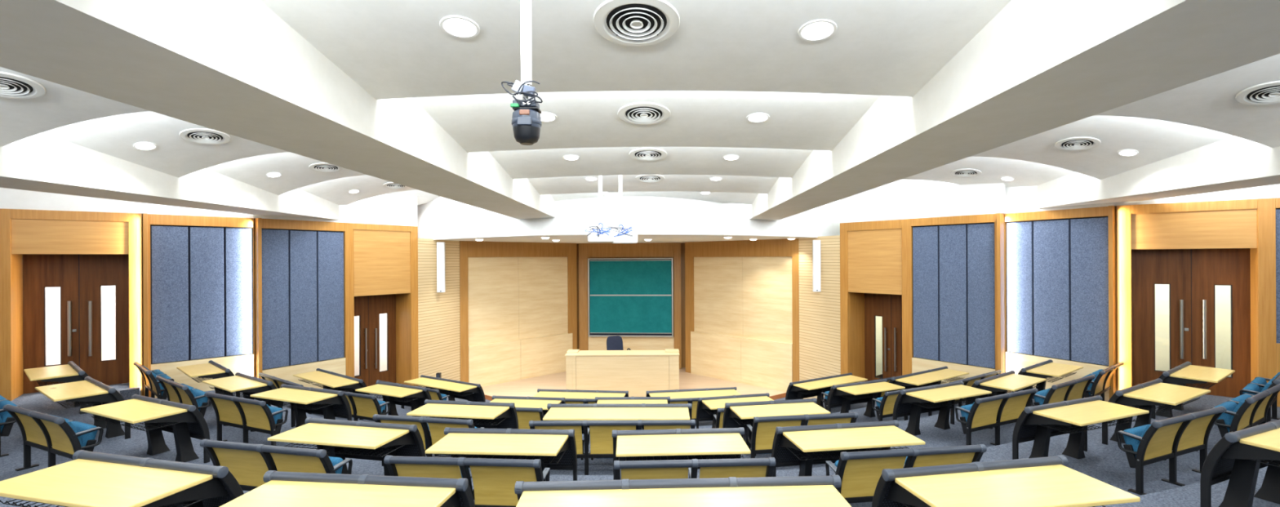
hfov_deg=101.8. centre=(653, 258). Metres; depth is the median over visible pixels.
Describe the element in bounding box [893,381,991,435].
desk
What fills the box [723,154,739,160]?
recessed light
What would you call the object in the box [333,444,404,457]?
wire basket
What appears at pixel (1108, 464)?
floor
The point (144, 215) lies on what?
trim
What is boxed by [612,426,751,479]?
desk
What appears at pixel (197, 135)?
ceiling vent
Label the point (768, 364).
trim
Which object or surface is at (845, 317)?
trim
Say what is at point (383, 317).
window
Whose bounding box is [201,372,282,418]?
desk
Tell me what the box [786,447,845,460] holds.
wire basket
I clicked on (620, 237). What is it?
ceiling projector
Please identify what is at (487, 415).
desk
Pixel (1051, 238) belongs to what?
acoustic panel
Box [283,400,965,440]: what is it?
floor
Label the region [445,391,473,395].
wire basket
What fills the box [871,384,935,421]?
seat
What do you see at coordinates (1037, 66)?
beam
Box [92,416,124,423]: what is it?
wire basket
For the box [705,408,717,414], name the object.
wire basket
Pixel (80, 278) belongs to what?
door
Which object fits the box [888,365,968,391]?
desk
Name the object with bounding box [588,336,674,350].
trim
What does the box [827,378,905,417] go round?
desk
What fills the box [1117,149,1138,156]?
recessed light
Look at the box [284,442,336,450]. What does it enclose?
wire basket
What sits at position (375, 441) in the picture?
desk
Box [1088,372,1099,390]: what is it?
cushion
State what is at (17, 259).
trim
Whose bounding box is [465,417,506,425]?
wire basket
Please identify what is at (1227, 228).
panel
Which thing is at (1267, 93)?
ceiling vent
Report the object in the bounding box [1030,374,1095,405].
seat
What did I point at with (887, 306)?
door
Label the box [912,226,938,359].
acoustic panel
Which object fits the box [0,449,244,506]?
desk
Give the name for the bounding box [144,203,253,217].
wall
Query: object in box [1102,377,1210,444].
desk
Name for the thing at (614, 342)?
office chair
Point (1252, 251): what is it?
trim
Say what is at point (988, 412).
seat
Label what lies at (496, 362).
trim
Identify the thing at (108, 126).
ceiling
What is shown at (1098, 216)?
trim
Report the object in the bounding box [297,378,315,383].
wire basket
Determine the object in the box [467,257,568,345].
wall
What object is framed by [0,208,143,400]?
trim
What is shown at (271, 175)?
recessed light
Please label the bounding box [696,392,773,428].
desk
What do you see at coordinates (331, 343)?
acoustic panel
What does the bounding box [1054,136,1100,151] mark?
ceiling vent
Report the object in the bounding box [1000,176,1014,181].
recessed light
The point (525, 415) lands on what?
seat
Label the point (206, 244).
acoustic panel
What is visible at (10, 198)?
wall
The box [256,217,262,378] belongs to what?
trim
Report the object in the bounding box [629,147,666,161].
ceiling vent
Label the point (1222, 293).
window
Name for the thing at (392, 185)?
ceiling vent
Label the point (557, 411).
desk
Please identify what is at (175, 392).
seat
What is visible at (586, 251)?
trim
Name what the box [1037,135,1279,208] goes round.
ceiling
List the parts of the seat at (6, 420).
post, seat, armrest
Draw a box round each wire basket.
[0,498,67,506]
[57,394,101,408]
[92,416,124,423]
[119,421,181,431]
[158,498,204,506]
[191,373,219,382]
[208,386,227,391]
[224,391,255,397]
[266,399,293,405]
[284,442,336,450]
[286,403,333,410]
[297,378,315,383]
[311,382,327,387]
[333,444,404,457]
[367,393,388,398]
[384,396,419,402]
[438,453,495,457]
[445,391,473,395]
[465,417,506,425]
[504,450,565,463]
[618,455,675,460]
[687,453,743,459]
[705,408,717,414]
[733,417,752,425]
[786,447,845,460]
[796,389,822,394]
[839,393,874,399]
[856,445,908,451]
[871,390,891,395]
[904,384,928,388]
[909,400,955,408]
[924,380,946,385]
[942,377,963,381]
[949,396,979,403]
[990,390,1016,395]
[1018,384,1039,390]
[1039,423,1103,433]
[1044,376,1064,382]
[1062,372,1075,377]
[1096,417,1138,426]
[1128,404,1182,413]
[1177,382,1216,389]
[1182,396,1200,404]
[1246,444,1279,466]
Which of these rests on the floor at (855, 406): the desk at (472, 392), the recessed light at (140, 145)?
the desk at (472, 392)
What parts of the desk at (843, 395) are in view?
pedestal leg, rail, modesty panel, rail, pedestal leg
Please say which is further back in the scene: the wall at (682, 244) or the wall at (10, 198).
the wall at (682, 244)
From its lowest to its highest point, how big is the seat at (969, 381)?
0.811 m
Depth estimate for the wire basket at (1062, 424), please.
5.89 m
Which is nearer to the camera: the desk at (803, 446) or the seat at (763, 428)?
the desk at (803, 446)
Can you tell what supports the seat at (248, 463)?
on the floor at (1108, 464)
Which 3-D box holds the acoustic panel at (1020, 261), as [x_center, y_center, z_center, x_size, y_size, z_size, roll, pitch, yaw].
[7.986,0.642,11.333,0.061,2.842,0.500,0,0,-29]
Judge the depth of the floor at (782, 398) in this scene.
15.90 m
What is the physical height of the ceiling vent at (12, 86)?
0.150 m
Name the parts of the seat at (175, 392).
post, rail, wood panel, post, wood panel, post, seat, armrest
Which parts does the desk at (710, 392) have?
rail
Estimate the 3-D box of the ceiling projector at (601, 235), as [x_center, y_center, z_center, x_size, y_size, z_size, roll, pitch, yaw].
[-1.000,-0.959,9.707,0.524,1.321,0.425,0,0,0]
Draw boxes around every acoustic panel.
[151,226,188,363]
[190,226,224,359]
[225,227,252,355]
[262,229,288,369]
[288,230,316,364]
[316,231,344,360]
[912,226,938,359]
[938,224,967,364]
[967,223,995,368]
[1006,221,1033,354]
[1033,219,1070,359]
[1070,217,1109,365]
[1275,208,1279,343]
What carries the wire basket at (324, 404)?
on the desk at (329, 403)
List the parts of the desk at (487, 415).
rail, modesty panel, pedestal leg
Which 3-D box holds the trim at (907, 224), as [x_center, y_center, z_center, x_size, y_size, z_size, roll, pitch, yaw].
[6.998,1.774,12.264,0.135,5.508,2.192,0,0,-39]
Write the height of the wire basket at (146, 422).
0.114 m
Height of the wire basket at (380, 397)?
0.114 m
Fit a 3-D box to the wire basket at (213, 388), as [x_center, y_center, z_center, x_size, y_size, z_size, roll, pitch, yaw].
[-7.459,2.224,9.130,0.546,0.114,0.381,0,0,33]
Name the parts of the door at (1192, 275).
pull handle, pull handle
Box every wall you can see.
[0,187,144,213]
[22,320,23,393]
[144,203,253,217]
[253,193,417,226]
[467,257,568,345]
[576,242,685,367]
[693,256,792,342]
[840,179,1005,222]
[864,293,866,381]
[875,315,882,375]
[1004,186,1114,213]
[1114,183,1279,205]
[1131,208,1279,386]
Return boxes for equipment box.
[435,372,441,377]
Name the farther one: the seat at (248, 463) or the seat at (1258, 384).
the seat at (1258, 384)
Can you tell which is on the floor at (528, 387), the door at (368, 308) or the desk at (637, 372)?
the desk at (637, 372)
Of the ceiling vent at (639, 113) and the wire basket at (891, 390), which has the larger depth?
the wire basket at (891, 390)
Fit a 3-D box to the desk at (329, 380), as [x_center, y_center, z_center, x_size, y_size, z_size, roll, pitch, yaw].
[-7.047,2.923,11.348,2.041,0.750,0.725,0,0,35]
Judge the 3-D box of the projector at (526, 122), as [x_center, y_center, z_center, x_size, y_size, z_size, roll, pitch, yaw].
[-0.669,-1.173,2.672,0.207,1.177,0.153,0,0,0]
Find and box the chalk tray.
[588,335,671,337]
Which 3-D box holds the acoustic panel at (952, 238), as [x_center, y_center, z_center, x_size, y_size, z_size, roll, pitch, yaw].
[7.038,0.839,12.213,0.061,3.215,0.584,0,0,-39]
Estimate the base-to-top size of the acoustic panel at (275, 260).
3.191 m
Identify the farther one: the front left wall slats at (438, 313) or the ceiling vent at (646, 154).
the front left wall slats at (438, 313)
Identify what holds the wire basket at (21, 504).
on the desk at (92, 479)
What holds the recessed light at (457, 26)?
in the ceiling at (726, 62)
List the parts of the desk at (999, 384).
modesty panel, pedestal leg, rail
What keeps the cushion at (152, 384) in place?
on the seat at (151, 384)
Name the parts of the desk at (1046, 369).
rail, pedestal leg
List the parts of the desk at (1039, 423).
pedestal leg, modesty panel, rail, rail, pedestal leg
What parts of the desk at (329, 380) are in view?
rail, modesty panel, pedestal leg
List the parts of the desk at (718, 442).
pedestal leg, modesty panel, rail, pedestal leg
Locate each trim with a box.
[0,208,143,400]
[0,315,0,395]
[11,218,128,253]
[13,253,22,399]
[17,253,128,254]
[142,213,148,395]
[142,213,254,397]
[150,224,253,364]
[151,353,253,398]
[253,217,353,377]
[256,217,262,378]
[262,228,342,369]
[262,357,346,388]
[352,222,418,386]
[353,229,410,296]
[395,293,408,385]
[459,240,577,382]
[468,333,573,386]
[578,242,681,368]
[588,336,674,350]
[684,238,799,382]
[690,331,792,391]
[840,219,902,383]
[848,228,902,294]
[849,292,864,382]
[902,213,1004,374]
[911,356,995,384]
[912,222,995,368]
[996,213,1002,373]
[1004,205,1116,391]
[1004,351,1109,401]
[1007,216,1108,365]
[1108,205,1115,398]
[1115,198,1276,390]
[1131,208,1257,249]
[1141,248,1233,249]
[1249,248,1256,382]
[1275,197,1279,406]
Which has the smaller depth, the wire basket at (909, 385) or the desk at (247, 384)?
the desk at (247, 384)
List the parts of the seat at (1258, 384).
armrest, seat, seat, post, post, rail, post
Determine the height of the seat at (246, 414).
0.811 m
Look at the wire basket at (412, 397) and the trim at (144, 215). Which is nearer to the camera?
the wire basket at (412, 397)
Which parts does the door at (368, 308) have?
pull handle, pull handle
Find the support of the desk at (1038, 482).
on the floor at (1187, 495)
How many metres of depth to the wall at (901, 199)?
12.73 m
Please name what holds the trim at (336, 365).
attached to the wall at (387, 209)
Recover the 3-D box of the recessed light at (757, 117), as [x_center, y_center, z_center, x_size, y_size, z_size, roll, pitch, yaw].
[1.145,-1.535,5.686,0.249,0.050,0.248,0,0,17]
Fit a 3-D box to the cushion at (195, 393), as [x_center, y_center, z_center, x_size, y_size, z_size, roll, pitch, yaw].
[-7.650,2.273,8.549,0.555,0.330,0.151,0,0,33]
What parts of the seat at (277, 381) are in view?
wood panel, post, rail, wood panel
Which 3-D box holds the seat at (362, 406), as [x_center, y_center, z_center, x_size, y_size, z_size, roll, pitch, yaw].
[-5.598,2.885,9.797,1.370,0.811,0.387,0,0,23]
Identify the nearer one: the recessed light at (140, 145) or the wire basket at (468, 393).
the recessed light at (140, 145)
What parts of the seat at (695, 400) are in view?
wood panel, rail, wood panel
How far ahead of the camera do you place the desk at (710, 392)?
11.32 m
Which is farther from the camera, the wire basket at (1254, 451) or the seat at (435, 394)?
the seat at (435, 394)
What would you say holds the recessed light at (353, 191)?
in the ceiling at (108, 126)
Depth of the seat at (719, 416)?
8.57 m
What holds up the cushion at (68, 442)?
on the seat at (54, 434)
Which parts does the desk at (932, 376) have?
modesty panel, rail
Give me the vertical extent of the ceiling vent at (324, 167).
0.126 m
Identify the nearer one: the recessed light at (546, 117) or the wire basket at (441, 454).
the wire basket at (441, 454)
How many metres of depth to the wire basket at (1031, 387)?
8.84 m
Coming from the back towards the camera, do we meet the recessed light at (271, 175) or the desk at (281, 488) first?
the recessed light at (271, 175)
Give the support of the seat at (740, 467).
on the floor at (1108, 464)
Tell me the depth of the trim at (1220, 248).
9.18 m
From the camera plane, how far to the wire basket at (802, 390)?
11.96 m
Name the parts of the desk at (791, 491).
rail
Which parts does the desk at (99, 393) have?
pedestal leg, rail, pedestal leg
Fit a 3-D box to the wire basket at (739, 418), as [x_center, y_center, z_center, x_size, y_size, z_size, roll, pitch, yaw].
[1.402,2.180,7.164,0.546,0.114,0.381,0,0,-9]
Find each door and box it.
[22,254,128,393]
[354,293,395,386]
[865,293,902,381]
[1132,248,1250,397]
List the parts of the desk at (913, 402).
pedestal leg, modesty panel, rail, rail, pedestal leg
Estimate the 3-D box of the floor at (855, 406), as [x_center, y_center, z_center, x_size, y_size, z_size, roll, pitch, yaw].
[-0.384,4.120,17.528,20.518,0.945,15.077,0,0,0]
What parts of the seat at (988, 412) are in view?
armrest, seat, post, wood panel, rail, post, rail, wood panel, post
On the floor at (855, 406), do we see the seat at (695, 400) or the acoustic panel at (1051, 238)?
the seat at (695, 400)
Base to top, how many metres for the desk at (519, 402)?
0.750 m
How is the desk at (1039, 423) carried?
on the floor at (1108, 464)
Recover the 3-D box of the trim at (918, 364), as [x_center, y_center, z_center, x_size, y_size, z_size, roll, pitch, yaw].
[7.032,3.495,12.226,0.115,2.065,1.819,0,0,-39]
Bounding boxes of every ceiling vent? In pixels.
[0,71,45,99]
[179,128,230,144]
[308,162,342,173]
[382,182,407,189]
[593,0,679,47]
[617,102,670,124]
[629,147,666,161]
[635,174,664,182]
[951,168,981,177]
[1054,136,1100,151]
[1235,80,1279,105]
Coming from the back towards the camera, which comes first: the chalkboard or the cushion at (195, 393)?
the chalkboard
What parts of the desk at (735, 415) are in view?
pedestal leg, modesty panel, rail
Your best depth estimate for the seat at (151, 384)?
9.77 m
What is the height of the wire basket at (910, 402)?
0.114 m
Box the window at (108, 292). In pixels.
[45,285,115,364]
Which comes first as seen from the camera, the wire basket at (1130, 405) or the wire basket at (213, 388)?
the wire basket at (1130, 405)
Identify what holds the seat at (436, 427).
on the floor at (932, 436)
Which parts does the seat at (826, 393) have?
armrest, post, seat, rail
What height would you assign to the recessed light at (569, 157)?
0.050 m
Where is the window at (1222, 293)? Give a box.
[1155,284,1231,377]
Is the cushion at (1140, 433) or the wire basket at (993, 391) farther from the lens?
the wire basket at (993, 391)
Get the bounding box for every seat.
[0,395,20,457]
[2,404,103,471]
[133,361,173,399]
[155,375,211,417]
[200,439,352,490]
[204,391,288,445]
[258,372,311,413]
[324,388,390,421]
[372,413,484,466]
[376,379,450,408]
[383,455,550,506]
[515,407,546,429]
[528,419,695,475]
[564,398,595,403]
[613,457,775,479]
[670,397,705,421]
[713,408,743,435]
[746,412,857,468]
[820,376,895,410]
[825,444,986,502]
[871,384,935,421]
[949,369,1001,409]
[955,387,1038,445]
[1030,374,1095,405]
[1081,361,1123,400]
[1115,405,1226,494]
[1209,383,1279,437]
[1239,372,1279,425]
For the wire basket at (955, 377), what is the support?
on the desk at (932, 376)
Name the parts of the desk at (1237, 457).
modesty panel, pedestal leg, rail, rail, pedestal leg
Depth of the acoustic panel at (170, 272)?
10.77 m
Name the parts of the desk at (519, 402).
rail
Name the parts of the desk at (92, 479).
rail, pedestal leg, modesty panel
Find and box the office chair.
[606,335,631,350]
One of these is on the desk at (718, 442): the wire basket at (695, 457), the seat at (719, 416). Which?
the wire basket at (695, 457)
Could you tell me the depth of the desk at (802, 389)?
12.29 m
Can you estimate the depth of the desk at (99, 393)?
7.30 m
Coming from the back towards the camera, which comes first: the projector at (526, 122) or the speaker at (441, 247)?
the speaker at (441, 247)
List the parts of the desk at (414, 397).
pedestal leg, rail, rail, modesty panel, pedestal leg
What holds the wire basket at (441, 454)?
on the desk at (556, 449)
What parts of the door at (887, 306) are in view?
pull handle, pull handle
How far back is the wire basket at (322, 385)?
11.17 m
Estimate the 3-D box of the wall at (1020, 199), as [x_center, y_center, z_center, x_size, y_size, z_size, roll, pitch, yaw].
[8.322,-1.864,10.721,0.109,1.755,2.014,0,0,-29]
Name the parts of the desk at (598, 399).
rail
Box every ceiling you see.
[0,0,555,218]
[0,66,439,204]
[0,133,338,219]
[259,0,1011,204]
[417,196,840,243]
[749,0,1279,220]
[902,53,1279,186]
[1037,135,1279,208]
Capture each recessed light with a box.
[133,142,157,150]
[266,172,281,177]
[348,189,359,193]
[439,15,479,38]
[540,111,556,122]
[563,155,579,160]
[584,177,597,181]
[700,191,711,194]
[709,177,722,181]
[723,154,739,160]
[746,112,769,122]
[798,18,836,41]
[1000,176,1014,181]
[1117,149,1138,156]
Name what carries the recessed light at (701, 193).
in the ceiling at (726, 62)
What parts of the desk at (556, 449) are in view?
pedestal leg, rail, modesty panel, rail, pedestal leg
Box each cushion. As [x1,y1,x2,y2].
[65,420,83,446]
[149,369,162,389]
[188,387,199,406]
[1041,387,1050,404]
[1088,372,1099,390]
[1136,424,1151,451]
[1228,395,1252,425]
[1261,377,1275,391]
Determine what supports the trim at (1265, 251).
attached to the wall at (1273, 191)
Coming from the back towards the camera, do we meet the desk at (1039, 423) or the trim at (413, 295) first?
the trim at (413, 295)
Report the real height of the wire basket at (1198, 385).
0.114 m
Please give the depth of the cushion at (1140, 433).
5.51 m
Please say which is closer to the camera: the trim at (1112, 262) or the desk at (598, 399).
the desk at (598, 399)
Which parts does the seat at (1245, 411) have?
armrest, seat, post, seat, wood panel, rail, post, wood panel, rail, post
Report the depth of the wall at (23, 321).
9.86 m
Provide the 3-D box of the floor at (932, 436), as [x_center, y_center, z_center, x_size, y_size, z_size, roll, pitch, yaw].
[-0.387,3.697,16.468,28.509,1.790,20.949,0,0,0]
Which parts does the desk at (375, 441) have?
pedestal leg, rail, rail, modesty panel, pedestal leg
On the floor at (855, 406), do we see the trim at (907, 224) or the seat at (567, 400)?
the seat at (567, 400)
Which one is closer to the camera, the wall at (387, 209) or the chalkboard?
the wall at (387, 209)
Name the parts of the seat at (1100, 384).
seat, post, seat, wood panel, rail, post, wood panel, rail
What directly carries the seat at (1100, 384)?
on the floor at (932, 436)
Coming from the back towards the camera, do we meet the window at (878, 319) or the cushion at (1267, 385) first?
the window at (878, 319)
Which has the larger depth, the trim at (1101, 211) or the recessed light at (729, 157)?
the trim at (1101, 211)
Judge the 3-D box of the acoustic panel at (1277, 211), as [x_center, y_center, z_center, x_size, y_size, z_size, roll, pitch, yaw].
[10.925,0.298,8.259,1.397,2.226,0.061,0,0,37]
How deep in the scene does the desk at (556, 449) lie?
5.22 m
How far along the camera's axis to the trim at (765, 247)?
17.43 m
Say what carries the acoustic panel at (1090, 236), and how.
attached to the wall at (1020, 199)
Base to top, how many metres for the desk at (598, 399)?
0.750 m
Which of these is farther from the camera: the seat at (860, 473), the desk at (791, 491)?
the seat at (860, 473)
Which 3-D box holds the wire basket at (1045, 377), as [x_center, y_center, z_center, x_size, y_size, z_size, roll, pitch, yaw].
[7.205,2.151,9.530,0.546,0.114,0.381,0,0,-36]
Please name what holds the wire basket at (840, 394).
on the desk at (843, 395)
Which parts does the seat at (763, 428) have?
armrest, post, rail, wood panel, post, rail, wood panel, post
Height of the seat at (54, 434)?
0.811 m
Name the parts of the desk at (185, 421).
pedestal leg, rail, modesty panel, rail, pedestal leg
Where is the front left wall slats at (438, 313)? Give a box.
[417,238,460,397]
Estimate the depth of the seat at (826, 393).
11.67 m
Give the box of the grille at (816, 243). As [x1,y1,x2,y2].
[813,240,820,288]
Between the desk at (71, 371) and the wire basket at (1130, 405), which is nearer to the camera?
the wire basket at (1130, 405)
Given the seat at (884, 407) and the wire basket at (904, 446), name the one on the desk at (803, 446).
the wire basket at (904, 446)
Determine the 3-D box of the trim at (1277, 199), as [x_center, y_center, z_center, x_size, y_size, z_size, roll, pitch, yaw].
[10.930,1.754,8.256,1.397,5.508,0.135,0,0,37]
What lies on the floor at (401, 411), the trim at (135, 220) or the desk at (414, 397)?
the desk at (414, 397)
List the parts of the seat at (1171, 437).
armrest, seat, post, wood panel, rail, post, rail, wood panel, post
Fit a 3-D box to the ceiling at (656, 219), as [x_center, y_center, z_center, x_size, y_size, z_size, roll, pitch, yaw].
[-0.683,-1.637,17.111,18.900,2.120,8.977,0,0,0]
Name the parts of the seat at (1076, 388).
armrest, seat, post, wood panel, post, rail, wood panel, post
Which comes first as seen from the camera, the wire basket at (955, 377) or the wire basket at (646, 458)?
the wire basket at (646, 458)
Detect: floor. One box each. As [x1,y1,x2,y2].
[0,383,1279,506]
[0,466,1279,506]
[120,382,140,399]
[155,387,1035,475]
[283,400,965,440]
[354,343,882,426]
[454,397,785,401]
[481,367,786,400]
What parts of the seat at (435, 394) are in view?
rail, wood panel, post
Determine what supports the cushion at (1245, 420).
on the seat at (1245, 411)
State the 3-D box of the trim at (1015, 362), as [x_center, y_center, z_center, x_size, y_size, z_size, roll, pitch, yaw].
[8.309,3.300,10.756,0.115,2.444,1.846,0,0,-29]
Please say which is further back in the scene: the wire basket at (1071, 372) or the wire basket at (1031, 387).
the wire basket at (1071, 372)
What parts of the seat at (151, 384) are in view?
rail, post, wood panel, post, rail, wood panel, post, seat, seat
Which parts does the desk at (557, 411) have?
modesty panel, rail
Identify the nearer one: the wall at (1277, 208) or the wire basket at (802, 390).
the wall at (1277, 208)
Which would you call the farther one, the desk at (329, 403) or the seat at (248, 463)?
the desk at (329, 403)
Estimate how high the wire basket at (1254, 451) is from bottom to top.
0.114 m
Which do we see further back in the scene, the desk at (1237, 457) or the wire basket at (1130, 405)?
the wire basket at (1130, 405)
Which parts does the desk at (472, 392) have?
rail, pedestal leg, modesty panel, rail, pedestal leg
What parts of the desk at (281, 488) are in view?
rail, modesty panel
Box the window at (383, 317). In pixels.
[354,313,386,375]
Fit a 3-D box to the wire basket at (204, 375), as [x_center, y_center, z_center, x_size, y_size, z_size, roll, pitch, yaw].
[-8.459,2.229,9.851,0.546,0.114,0.381,0,0,39]
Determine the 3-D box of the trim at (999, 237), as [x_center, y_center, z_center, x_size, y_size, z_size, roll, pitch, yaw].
[7.565,1.771,11.351,0.115,5.508,0.068,0,0,-39]
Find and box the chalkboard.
[587,257,673,337]
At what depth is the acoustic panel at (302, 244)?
12.52 m
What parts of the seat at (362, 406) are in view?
rail, wood panel, post, rail, wood panel, seat, post, armrest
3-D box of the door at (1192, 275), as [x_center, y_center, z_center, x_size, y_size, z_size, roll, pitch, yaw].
[9.825,1.148,9.466,1.605,2.629,0.143,0,0,37]
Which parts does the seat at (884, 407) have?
armrest, seat, post, rail, wood panel, rail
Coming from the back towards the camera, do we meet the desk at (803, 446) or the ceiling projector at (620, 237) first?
the ceiling projector at (620, 237)
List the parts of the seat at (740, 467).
post, wood panel, post, rail, wood panel, post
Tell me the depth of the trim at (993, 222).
12.08 m
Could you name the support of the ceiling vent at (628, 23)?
in the ceiling at (726, 62)
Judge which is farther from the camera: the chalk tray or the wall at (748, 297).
the chalk tray
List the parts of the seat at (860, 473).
armrest, post, rail, wood panel, post, rail, wood panel, post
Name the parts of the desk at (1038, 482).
modesty panel, rail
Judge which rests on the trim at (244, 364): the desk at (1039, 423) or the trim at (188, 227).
the trim at (188, 227)
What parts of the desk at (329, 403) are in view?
pedestal leg, rail, rail, modesty panel, pedestal leg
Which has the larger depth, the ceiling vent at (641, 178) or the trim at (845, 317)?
the trim at (845, 317)
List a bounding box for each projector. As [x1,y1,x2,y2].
[501,0,542,145]
[584,175,613,242]
[606,174,637,243]
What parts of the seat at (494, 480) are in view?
post, wood panel, rail, post, rail, wood panel, post, armrest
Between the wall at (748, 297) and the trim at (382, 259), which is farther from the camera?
the wall at (748, 297)
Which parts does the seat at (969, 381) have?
post, wood panel, rail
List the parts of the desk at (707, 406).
rail, modesty panel, pedestal leg, rail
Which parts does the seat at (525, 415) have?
rail, wood panel, post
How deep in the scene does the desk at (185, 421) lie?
6.45 m
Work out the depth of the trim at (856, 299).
14.57 m
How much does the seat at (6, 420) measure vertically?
0.811 m
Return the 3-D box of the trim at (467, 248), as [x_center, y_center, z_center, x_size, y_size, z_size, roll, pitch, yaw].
[-4.588,1.508,18.218,4.526,5.670,0.162,0,0,-44]
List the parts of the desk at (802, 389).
pedestal leg, rail, modesty panel, pedestal leg, rail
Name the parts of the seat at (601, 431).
wood panel, post, rail, rail, wood panel, wood panel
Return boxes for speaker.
[436,241,445,292]
[812,240,821,291]
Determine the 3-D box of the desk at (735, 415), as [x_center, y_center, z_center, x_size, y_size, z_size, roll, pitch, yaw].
[1.723,2.416,7.298,1.366,0.750,0.725,0,0,-9]
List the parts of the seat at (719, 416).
armrest, post, wood panel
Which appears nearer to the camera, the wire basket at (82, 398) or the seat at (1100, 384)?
the wire basket at (82, 398)
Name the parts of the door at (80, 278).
pull handle, pull handle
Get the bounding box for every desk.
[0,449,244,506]
[23,360,91,413]
[35,376,130,439]
[80,394,209,462]
[176,360,239,397]
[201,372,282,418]
[219,470,475,506]
[249,383,351,427]
[267,417,425,475]
[293,368,369,395]
[355,381,431,417]
[404,374,485,401]
[406,399,518,445]
[425,426,577,499]
[488,395,565,415]
[514,475,851,506]
[533,388,628,403]
[542,403,692,433]
[564,348,679,396]
[595,396,670,403]
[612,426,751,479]
[645,386,741,409]
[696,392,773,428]
[722,398,830,454]
[771,419,924,476]
[785,372,867,408]
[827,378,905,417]
[871,454,1140,506]
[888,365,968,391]
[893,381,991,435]
[965,370,1046,404]
[1012,359,1083,405]
[1012,395,1149,459]
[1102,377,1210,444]
[1151,361,1235,418]
[1200,419,1279,506]
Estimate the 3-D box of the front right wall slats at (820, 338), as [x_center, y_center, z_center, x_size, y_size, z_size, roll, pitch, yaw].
[4.888,1.953,15.206,0.122,5.170,1.670,0,0,-26]
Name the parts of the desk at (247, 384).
pedestal leg, rail, pedestal leg, rail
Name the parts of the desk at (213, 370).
rail, pedestal leg, pedestal leg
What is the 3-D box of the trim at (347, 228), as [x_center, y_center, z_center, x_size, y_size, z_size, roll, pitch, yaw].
[-8.401,1.851,12.618,0.135,5.508,2.116,0,0,34]
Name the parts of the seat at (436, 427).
post, wood panel, rail, post, wood panel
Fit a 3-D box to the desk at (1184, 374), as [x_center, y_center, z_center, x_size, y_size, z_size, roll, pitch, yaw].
[8.434,2.094,8.131,1.366,0.750,0.725,0,0,-34]
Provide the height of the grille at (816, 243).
1.391 m
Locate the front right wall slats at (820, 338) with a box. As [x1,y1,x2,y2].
[798,235,840,399]
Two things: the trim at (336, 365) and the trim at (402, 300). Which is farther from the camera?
the trim at (402, 300)
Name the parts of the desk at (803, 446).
pedestal leg, rail, modesty panel, rail, pedestal leg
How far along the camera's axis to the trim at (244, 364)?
11.11 m
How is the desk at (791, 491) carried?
on the floor at (1187, 495)
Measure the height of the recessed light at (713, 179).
0.050 m
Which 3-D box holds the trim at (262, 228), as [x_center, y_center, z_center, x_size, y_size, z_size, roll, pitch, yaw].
[-8.478,0.934,12.601,0.035,3.231,1.830,0,0,34]
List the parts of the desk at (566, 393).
rail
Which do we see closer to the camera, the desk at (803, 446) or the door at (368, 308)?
the desk at (803, 446)
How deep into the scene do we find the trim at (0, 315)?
9.29 m
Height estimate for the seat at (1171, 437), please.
0.811 m
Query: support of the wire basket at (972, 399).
on the desk at (913, 402)
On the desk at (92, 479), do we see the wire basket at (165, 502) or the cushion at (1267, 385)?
the wire basket at (165, 502)
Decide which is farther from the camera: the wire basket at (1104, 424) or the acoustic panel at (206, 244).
the acoustic panel at (206, 244)
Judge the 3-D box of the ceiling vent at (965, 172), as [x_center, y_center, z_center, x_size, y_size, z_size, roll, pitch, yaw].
[6.728,-1.831,11.192,0.569,0.126,0.563,0,0,31]
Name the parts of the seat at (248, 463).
post, wood panel, rail, rail, post, wood panel, post, seat, armrest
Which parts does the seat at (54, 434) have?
post, wood panel, rail, post, rail, wood panel, post, seat, armrest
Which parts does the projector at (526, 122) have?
plate, copper plate, mount plate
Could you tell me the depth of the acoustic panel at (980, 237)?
11.72 m
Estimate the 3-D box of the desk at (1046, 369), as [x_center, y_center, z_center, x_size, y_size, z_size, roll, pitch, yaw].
[7.434,2.388,9.791,1.366,0.750,0.725,0,0,-36]
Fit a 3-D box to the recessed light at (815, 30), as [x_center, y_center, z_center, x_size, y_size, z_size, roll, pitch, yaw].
[1.104,-1.532,3.499,0.249,0.050,0.248,0,0,17]
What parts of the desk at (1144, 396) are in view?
pedestal leg, rail, pedestal leg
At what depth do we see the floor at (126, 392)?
10.19 m
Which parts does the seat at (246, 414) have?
post, wood panel, rail, post, rail, wood panel, post, seat, armrest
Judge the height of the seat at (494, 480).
0.811 m
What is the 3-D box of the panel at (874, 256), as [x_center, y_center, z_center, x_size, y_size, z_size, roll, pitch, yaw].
[5.848,0.092,13.722,0.105,1.674,1.495,0,0,-39]
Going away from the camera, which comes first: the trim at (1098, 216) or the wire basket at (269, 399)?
the wire basket at (269, 399)
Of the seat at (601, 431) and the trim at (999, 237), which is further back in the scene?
the trim at (999, 237)
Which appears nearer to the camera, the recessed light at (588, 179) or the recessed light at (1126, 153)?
the recessed light at (1126, 153)
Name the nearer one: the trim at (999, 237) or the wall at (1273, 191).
the wall at (1273, 191)
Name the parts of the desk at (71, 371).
rail, pedestal leg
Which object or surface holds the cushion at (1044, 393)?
on the seat at (1076, 388)
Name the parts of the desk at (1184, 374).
pedestal leg, rail, pedestal leg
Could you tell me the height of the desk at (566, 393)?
0.750 m
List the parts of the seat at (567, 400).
wood panel, rail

